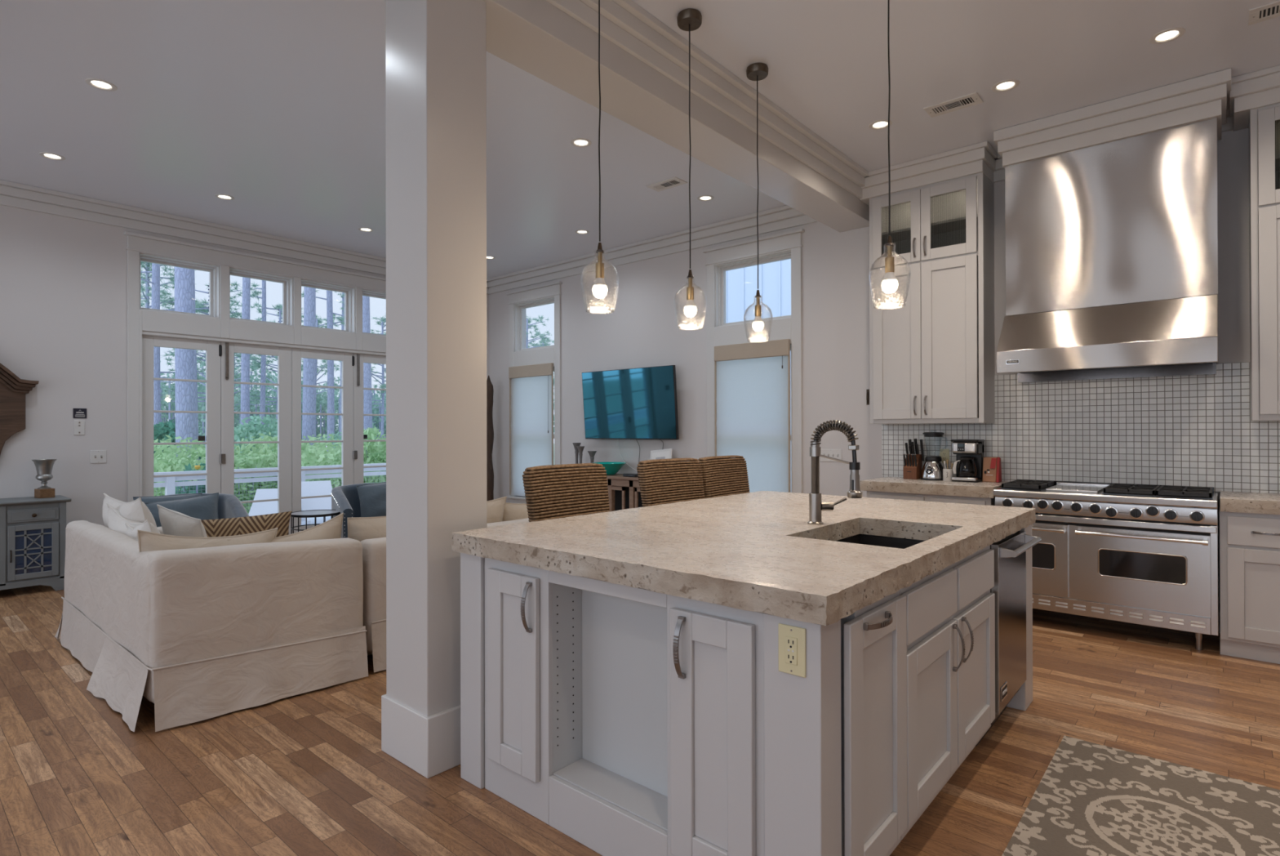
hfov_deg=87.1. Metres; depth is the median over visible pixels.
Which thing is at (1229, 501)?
countertop
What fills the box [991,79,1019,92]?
recessed light
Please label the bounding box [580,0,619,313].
pendant light
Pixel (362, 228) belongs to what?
recessed light
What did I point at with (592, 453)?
candle holder
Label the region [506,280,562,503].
trim
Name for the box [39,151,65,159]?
recessed light
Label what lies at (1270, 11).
ceiling vent
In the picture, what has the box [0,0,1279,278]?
ceiling
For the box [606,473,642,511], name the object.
console table
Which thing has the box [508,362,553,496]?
roman shade
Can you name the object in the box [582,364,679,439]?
television
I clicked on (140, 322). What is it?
trim
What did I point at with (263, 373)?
pine tree
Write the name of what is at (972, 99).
ceiling vent
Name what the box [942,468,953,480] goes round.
utensil crock
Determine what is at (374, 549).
sofa
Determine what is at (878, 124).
recessed light
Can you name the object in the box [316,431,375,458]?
shrub
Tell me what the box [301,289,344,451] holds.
pine tree
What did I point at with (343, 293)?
pine tree
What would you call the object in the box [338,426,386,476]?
shrub
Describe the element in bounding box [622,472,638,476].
media box
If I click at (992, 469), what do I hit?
coffee bag
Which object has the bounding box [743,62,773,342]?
pendant light
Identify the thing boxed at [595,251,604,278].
socket
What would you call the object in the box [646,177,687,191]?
ceiling vent
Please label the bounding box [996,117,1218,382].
range hood
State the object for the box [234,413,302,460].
shrub
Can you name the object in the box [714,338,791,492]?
roman shade
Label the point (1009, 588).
dishwasher
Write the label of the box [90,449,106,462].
light switch
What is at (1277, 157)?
shelf
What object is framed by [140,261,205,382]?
pine tree
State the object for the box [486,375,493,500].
driftwood sculpture
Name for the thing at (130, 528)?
pillow
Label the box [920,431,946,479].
blender
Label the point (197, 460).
shrub
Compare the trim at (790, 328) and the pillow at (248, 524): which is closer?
the pillow at (248, 524)
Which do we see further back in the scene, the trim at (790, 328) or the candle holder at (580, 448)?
the candle holder at (580, 448)
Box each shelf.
[881,213,977,243]
[1275,155,1279,171]
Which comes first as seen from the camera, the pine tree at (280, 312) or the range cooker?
the range cooker
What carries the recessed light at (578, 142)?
in the ceiling
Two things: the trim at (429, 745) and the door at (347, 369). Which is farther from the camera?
the door at (347, 369)
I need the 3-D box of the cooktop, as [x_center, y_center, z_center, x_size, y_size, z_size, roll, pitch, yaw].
[3.182,0.458,4.634,1.210,0.052,0.648,0,0,41]
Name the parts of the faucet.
dock arm, lever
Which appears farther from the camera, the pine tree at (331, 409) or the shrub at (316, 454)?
the pine tree at (331, 409)
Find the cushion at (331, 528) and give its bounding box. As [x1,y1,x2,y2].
[227,512,343,542]
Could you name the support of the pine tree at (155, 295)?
on the ground
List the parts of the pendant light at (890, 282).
cord, bulb, lamp shade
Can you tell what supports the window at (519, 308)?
in the wall at (642, 331)
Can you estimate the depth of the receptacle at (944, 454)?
5.62 m
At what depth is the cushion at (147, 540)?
3.38 m
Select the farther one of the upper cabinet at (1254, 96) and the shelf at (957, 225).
the shelf at (957, 225)
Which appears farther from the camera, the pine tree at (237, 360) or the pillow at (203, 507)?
the pine tree at (237, 360)
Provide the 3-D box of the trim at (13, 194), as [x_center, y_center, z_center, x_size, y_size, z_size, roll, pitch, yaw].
[-5.206,-2.036,6.191,0.100,0.194,9.330,0,0,41]
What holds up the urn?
on the sideboard
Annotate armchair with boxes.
[133,493,248,518]
[330,482,377,537]
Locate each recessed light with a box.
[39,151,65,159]
[84,77,117,91]
[214,193,234,199]
[358,226,373,231]
[486,255,495,259]
[570,137,591,146]
[574,229,589,234]
[697,195,714,200]
[868,119,892,129]
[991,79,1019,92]
[1149,26,1185,44]
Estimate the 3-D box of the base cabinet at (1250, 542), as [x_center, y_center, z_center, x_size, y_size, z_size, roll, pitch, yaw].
[4.289,0.929,3.690,1.680,0.866,0.659,0,0,41]
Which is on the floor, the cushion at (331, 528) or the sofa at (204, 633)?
the sofa at (204, 633)
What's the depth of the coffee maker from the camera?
5.30 m
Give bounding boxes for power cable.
[617,441,636,470]
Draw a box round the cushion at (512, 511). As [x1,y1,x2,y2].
[502,502,528,521]
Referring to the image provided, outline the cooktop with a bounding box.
[993,486,1217,508]
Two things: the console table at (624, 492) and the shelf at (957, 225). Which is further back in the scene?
the console table at (624, 492)
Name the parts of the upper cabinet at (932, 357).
glass door, door, handle, handle, handle, handle, crown, glass door, door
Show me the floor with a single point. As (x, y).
(308, 773)
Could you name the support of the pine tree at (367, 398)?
on the ground
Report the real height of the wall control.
0.138 m
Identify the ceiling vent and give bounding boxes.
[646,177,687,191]
[923,91,983,117]
[1248,0,1279,25]
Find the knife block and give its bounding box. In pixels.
[902,438,924,479]
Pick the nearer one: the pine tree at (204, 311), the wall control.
the wall control
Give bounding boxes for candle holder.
[572,442,581,463]
[576,445,584,462]
[587,450,596,462]
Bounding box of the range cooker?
[993,479,1218,649]
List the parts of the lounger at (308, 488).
rail, backrest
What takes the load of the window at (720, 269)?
in the wall at (642, 331)
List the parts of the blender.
dial plate, lid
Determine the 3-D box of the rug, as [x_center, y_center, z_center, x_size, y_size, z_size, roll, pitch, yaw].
[1.525,1.358,2.001,0.745,0.009,1.925,0,0,41]
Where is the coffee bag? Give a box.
[982,457,1001,482]
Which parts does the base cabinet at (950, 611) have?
drawer, door, handle, handle, drawer, door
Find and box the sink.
[835,533,924,548]
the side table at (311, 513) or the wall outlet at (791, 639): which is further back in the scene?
the side table at (311, 513)
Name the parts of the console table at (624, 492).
post, door, post, door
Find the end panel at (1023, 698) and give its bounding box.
[1006,524,1032,711]
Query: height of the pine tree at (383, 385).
9.152 m
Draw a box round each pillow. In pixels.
[102,493,156,527]
[106,502,159,537]
[124,522,137,540]
[133,492,202,502]
[144,492,218,526]
[156,504,207,537]
[200,511,292,537]
[355,481,386,516]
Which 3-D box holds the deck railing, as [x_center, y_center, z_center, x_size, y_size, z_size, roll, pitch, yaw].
[-6.607,1.090,9.698,0.140,0.925,10.600,0,0,41]
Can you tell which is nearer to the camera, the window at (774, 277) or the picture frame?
the picture frame
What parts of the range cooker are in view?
knob, knob, knob, handle, oven door, knob, knob, knob, control panel, knob, island trim, kick panel, knob, handle, oven door, knob, knob, knob, leg, trim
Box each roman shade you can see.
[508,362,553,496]
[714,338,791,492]
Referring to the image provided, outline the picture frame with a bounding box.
[649,448,672,459]
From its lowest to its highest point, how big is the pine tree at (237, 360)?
8.018 m
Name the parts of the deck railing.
post, wire panel, rail, cap rail, post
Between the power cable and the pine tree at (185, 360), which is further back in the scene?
the pine tree at (185, 360)
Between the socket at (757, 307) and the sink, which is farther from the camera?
the socket at (757, 307)
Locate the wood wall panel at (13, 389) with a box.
[0,362,39,454]
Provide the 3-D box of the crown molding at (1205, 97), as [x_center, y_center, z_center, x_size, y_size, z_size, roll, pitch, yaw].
[3.233,-2.035,4.665,1.301,0.250,0.520,0,0,41]
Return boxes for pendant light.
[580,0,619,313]
[674,8,706,328]
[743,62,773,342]
[868,0,911,309]
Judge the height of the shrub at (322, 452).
2.039 m
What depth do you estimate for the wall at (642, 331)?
6.48 m
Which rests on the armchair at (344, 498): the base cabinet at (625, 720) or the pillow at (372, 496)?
the pillow at (372, 496)
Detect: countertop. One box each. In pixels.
[451,490,1035,625]
[859,475,1006,497]
[1219,490,1279,514]
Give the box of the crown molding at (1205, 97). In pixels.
[993,67,1231,168]
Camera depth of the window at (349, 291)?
8.24 m
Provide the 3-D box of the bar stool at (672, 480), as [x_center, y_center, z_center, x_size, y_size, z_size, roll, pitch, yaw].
[0.360,0.782,4.043,0.544,1.182,0.573,0,0,44]
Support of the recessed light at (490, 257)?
in the ceiling
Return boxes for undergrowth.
[153,431,383,481]
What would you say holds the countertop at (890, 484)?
on the base cabinet at (926, 497)
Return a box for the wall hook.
[866,389,869,404]
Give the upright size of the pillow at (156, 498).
0.222 m
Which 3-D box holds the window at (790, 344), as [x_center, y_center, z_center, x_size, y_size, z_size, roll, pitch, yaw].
[1.206,0.054,6.922,0.903,1.755,0.060,0,0,41]
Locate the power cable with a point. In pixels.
(618, 442)
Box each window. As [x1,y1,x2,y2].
[139,252,219,318]
[229,266,293,326]
[301,278,355,333]
[362,288,386,336]
[515,297,554,351]
[715,250,791,326]
[725,258,791,451]
[790,344,791,492]
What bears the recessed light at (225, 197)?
in the ceiling
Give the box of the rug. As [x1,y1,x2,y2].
[1001,734,1279,855]
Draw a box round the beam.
[482,0,869,231]
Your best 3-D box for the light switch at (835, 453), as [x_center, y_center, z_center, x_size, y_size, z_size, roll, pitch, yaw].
[1.788,0.256,6.282,0.203,0.111,0.024,0,0,41]
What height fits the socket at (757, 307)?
0.125 m
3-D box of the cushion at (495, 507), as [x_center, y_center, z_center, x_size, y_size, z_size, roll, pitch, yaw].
[-1.170,0.740,4.614,0.218,0.506,0.566,0,0,41]
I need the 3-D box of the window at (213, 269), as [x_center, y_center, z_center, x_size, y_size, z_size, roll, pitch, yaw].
[-4.755,-1.439,6.927,0.192,0.563,0.707,0,0,41]
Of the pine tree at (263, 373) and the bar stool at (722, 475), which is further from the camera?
the pine tree at (263, 373)
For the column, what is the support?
on the floor
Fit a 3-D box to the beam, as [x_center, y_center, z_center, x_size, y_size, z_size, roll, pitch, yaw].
[-1.075,-1.988,2.609,0.335,0.340,9.330,0,0,41]
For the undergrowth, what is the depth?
16.05 m
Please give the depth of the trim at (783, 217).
7.46 m
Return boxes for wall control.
[74,419,84,435]
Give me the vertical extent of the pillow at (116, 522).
0.472 m
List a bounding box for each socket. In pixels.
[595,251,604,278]
[686,277,693,299]
[755,296,761,316]
[884,244,894,272]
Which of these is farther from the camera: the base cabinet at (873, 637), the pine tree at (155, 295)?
the pine tree at (155, 295)
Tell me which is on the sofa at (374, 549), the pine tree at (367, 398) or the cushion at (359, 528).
the cushion at (359, 528)
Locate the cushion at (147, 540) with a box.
[137,527,277,551]
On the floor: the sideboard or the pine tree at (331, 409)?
the sideboard
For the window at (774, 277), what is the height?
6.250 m
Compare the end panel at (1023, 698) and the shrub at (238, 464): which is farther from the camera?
the shrub at (238, 464)
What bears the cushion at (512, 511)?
on the sofa at (374, 549)
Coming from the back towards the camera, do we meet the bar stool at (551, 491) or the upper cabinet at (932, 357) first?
the upper cabinet at (932, 357)
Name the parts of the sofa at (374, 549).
skirt panel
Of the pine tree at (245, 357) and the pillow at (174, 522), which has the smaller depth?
the pillow at (174, 522)
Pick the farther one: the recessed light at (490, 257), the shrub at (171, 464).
the shrub at (171, 464)
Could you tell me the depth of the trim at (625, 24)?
3.97 m
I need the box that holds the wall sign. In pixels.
[73,408,86,417]
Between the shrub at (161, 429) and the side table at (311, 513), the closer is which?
the side table at (311, 513)
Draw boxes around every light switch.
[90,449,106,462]
[820,448,841,461]
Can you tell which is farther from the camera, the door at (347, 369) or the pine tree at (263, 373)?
the pine tree at (263, 373)
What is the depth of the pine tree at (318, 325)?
45.14 m
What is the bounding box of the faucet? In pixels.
[807,419,862,524]
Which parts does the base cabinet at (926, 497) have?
drawer, drawer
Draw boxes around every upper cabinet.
[859,141,997,423]
[1229,65,1279,421]
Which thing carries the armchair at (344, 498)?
on the floor
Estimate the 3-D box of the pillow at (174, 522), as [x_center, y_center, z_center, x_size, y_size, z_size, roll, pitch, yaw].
[-3.058,0.730,4.527,0.444,0.429,0.188,0,0,20]
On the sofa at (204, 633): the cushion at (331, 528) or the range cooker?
the cushion at (331, 528)
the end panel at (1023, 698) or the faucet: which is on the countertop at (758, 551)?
the faucet
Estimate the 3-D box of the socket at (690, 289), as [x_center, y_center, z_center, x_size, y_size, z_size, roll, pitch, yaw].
[0.263,-0.730,3.518,0.039,0.125,0.039,0,0,41]
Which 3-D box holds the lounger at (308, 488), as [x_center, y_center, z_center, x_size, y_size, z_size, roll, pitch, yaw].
[-4.847,1.177,10.210,0.564,0.664,1.544,0,0,-34]
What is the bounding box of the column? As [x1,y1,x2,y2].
[385,0,487,715]
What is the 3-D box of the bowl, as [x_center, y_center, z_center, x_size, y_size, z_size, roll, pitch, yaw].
[-0.358,0.474,7.827,0.411,0.139,0.411,0,0,41]
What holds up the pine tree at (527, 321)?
on the ground
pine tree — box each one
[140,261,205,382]
[140,262,238,424]
[160,280,258,448]
[174,266,199,459]
[196,352,277,420]
[234,300,316,418]
[240,276,250,437]
[240,280,282,427]
[269,313,340,436]
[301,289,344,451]
[302,286,315,444]
[324,291,344,438]
[362,295,372,430]
[370,315,386,438]
[525,315,554,385]
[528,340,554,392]
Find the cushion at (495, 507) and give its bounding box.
[487,496,506,523]
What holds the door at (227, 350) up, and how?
in the wall at (64, 279)
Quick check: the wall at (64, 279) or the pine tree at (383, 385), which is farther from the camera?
the pine tree at (383, 385)
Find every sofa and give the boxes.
[54,520,368,731]
[360,517,528,671]
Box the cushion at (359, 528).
[346,515,386,541]
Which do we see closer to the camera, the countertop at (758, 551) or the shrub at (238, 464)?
the countertop at (758, 551)
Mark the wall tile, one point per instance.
(1191, 430)
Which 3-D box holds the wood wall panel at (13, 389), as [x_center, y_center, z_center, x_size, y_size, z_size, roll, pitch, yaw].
[-5.787,-0.157,5.494,0.115,1.144,1.308,0,0,41]
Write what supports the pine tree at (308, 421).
on the ground
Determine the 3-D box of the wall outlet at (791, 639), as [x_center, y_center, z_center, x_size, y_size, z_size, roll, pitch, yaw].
[0.382,0.559,1.693,0.076,0.122,0.009,0,0,41]
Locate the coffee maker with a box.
[950,439,984,482]
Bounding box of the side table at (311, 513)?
[290,509,340,533]
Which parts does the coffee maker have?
carafe handle, carafe lid, lid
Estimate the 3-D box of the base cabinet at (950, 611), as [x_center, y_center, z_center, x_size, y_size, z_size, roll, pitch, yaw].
[0.955,0.923,2.613,0.612,0.887,1.049,0,0,41]
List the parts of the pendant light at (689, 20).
cord, lamp shade, bulb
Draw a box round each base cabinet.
[460,552,841,855]
[840,589,907,855]
[866,490,995,505]
[899,544,995,839]
[1219,511,1279,663]
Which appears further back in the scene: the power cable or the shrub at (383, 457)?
the shrub at (383, 457)
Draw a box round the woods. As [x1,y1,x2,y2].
[160,353,554,459]
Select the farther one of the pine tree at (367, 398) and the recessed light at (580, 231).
the pine tree at (367, 398)
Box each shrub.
[153,418,205,458]
[153,454,204,496]
[175,462,205,493]
[176,459,262,504]
[191,456,277,513]
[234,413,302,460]
[236,450,277,493]
[261,453,341,488]
[301,444,385,488]
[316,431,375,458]
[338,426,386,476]
[363,452,386,482]
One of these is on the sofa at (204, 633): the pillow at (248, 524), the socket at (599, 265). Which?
the pillow at (248, 524)
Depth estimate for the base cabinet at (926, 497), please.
5.11 m
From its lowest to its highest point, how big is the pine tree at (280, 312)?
9.152 m
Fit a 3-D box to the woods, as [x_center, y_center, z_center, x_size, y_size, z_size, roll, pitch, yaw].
[-16.897,-1.878,54.987,31.394,8.859,41.862,0,0,37]
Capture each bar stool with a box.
[522,462,609,521]
[636,457,704,506]
[697,454,750,497]
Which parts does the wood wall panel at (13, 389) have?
cornice moulding, cornice moulding, cornice moulding, cornice moulding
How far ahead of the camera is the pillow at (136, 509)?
4.07 m
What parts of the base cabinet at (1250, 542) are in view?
drawer, door, handle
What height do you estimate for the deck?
0.040 m
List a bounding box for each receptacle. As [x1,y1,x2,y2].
[785,635,797,665]
[942,452,946,460]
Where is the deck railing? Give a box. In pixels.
[153,462,386,520]
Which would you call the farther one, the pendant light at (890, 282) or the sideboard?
the sideboard
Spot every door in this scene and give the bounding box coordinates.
[142,334,221,496]
[218,342,291,533]
[291,347,353,533]
[351,353,386,484]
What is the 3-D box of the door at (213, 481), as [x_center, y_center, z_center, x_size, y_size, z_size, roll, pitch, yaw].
[-4.709,0.234,6.912,0.070,2.297,0.697,0,0,41]
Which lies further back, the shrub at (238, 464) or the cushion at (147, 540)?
the shrub at (238, 464)
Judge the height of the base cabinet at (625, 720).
0.887 m
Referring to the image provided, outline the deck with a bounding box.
[301,515,330,524]
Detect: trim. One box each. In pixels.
[0,179,489,293]
[124,231,386,502]
[381,693,460,777]
[487,109,1233,293]
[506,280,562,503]
[546,0,868,198]
[702,228,804,493]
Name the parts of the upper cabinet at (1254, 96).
crown, glass door, door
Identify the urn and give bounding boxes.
[31,458,57,497]
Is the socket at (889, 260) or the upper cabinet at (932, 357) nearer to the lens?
the socket at (889, 260)
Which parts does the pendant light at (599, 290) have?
cord, lamp shade, bulb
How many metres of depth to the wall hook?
6.06 m
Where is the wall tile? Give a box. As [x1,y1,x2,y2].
[881,361,1279,493]
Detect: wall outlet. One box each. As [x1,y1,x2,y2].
[777,622,805,677]
[939,448,949,463]
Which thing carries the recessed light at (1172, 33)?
in the ceiling
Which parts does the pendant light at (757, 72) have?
cord, lamp shade, bulb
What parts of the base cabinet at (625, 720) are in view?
post, door, handle, handle, door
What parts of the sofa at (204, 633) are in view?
skirt panel, skirt panel, skirt panel, arm, arm, skirt panel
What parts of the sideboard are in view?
handle, drawer, door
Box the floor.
[0,584,1279,855]
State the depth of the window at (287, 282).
7.68 m
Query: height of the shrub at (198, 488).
1.821 m
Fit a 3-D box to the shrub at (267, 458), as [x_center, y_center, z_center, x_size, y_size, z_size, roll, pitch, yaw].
[-8.055,1.436,14.441,1.627,1.908,2.143,0,0,-38]
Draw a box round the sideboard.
[0,494,71,590]
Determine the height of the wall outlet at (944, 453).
0.120 m
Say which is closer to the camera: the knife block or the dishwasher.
the dishwasher
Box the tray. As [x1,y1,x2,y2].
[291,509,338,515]
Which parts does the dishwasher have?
toe panel, door, handle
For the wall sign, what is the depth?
6.25 m
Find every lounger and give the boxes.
[248,488,277,515]
[301,480,332,524]
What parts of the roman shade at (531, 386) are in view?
pull cord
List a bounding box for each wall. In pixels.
[0,204,488,525]
[488,128,1249,632]
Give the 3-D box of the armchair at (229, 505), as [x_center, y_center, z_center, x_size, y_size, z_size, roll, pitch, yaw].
[-3.897,0.991,5.805,0.822,0.800,0.810,0,0,-41]
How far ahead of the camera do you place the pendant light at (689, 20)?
3.51 m
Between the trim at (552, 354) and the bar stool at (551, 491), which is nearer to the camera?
the bar stool at (551, 491)
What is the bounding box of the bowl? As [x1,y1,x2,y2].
[591,462,626,475]
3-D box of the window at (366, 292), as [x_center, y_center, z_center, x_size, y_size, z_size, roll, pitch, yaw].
[-3.292,-1.437,8.614,0.192,0.563,0.658,0,0,41]
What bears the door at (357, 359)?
in the wall at (64, 279)
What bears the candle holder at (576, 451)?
on the console table at (624, 492)
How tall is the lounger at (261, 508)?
0.605 m
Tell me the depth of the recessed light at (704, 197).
6.30 m
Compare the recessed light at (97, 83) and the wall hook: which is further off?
the wall hook

